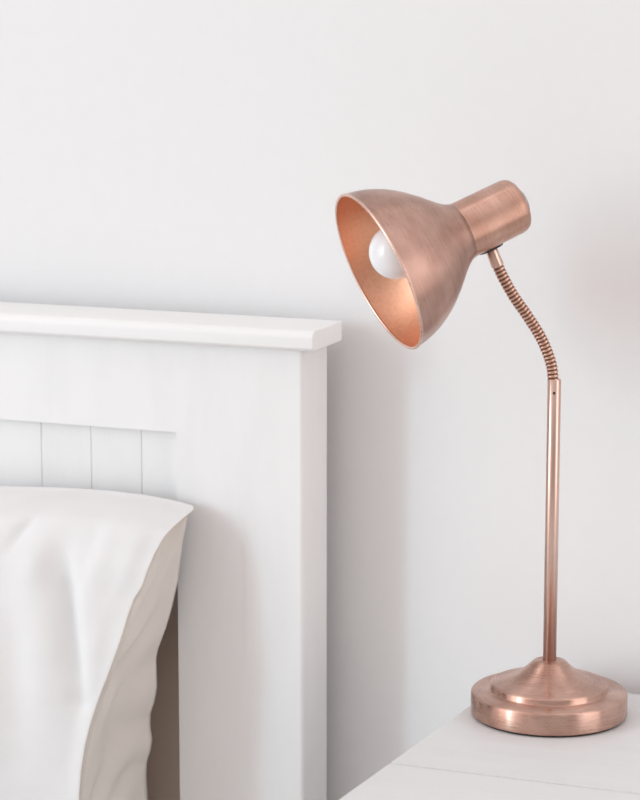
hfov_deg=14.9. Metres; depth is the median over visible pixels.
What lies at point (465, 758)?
nightstand
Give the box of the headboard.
[0,302,341,799]
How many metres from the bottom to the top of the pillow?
0.420 m
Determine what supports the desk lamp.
on the nightstand
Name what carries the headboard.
on the floor
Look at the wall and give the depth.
2.47 m
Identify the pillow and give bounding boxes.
[0,486,194,799]
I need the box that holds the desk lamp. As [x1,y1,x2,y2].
[335,180,627,737]
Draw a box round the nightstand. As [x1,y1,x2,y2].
[339,693,639,799]
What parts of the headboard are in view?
panel, rail, cap rail, post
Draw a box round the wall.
[0,0,639,799]

